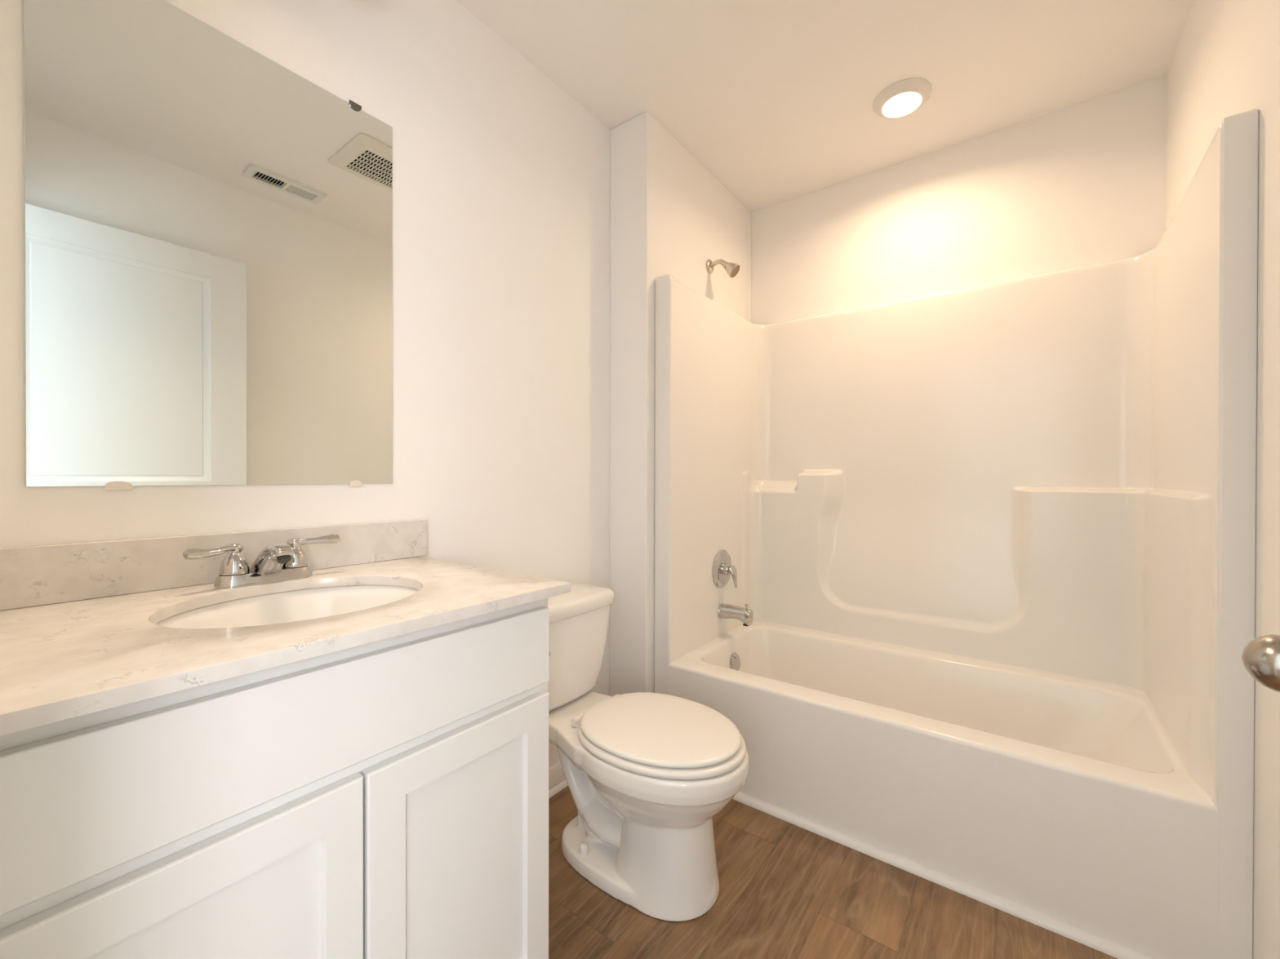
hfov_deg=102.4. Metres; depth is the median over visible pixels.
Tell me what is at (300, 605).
sink basin
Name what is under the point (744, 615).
tub spout
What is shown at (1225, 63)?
wall
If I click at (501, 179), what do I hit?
wall
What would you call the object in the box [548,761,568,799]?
baseboard
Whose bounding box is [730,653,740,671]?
overflow plate
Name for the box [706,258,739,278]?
shower fixture
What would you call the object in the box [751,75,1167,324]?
wall
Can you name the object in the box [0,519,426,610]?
backsplash
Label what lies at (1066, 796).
tub
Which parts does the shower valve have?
lever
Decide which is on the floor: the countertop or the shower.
the shower
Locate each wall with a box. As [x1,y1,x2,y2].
[0,0,610,768]
[609,111,751,696]
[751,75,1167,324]
[1165,0,1279,958]
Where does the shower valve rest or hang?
attached to the shower
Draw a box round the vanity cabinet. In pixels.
[0,598,549,958]
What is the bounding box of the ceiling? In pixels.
[455,0,1193,212]
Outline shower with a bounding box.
[654,109,1258,958]
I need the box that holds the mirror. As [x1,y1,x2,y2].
[22,0,392,489]
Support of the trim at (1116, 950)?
attached to the shower
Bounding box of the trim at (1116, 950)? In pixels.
[732,791,1155,958]
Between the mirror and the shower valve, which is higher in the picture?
the mirror
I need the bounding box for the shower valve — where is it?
[712,549,737,588]
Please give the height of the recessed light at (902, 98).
0.029 m
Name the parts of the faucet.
lever, plate, spout, lever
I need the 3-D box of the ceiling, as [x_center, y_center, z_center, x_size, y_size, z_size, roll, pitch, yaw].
[-0.204,-1.408,0.180,3.350,0.100,5.052,0,0,37]
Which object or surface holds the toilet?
on the floor
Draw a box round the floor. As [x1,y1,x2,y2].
[548,786,1117,958]
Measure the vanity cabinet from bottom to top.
0.852 m
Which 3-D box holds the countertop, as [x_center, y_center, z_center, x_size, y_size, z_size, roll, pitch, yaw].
[-0.598,0.215,0.894,0.576,0.019,0.767,0,0,37]
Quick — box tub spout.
[718,604,752,626]
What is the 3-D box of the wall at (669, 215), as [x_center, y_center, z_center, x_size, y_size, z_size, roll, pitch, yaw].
[0.225,-0.147,2.324,0.179,2.440,0.910,0,0,37]
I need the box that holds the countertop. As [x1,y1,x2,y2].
[0,556,571,736]
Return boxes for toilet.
[547,582,749,921]
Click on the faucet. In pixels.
(277, 562)
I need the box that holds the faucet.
[182,533,339,588]
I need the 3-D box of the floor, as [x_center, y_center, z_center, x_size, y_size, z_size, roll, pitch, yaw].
[-0.208,1.132,0.192,3.350,0.100,5.052,0,0,37]
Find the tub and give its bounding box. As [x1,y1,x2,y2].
[668,620,1219,958]
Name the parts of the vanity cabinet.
door, door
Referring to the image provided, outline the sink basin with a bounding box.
[155,585,418,628]
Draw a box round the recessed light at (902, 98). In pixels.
[872,77,932,119]

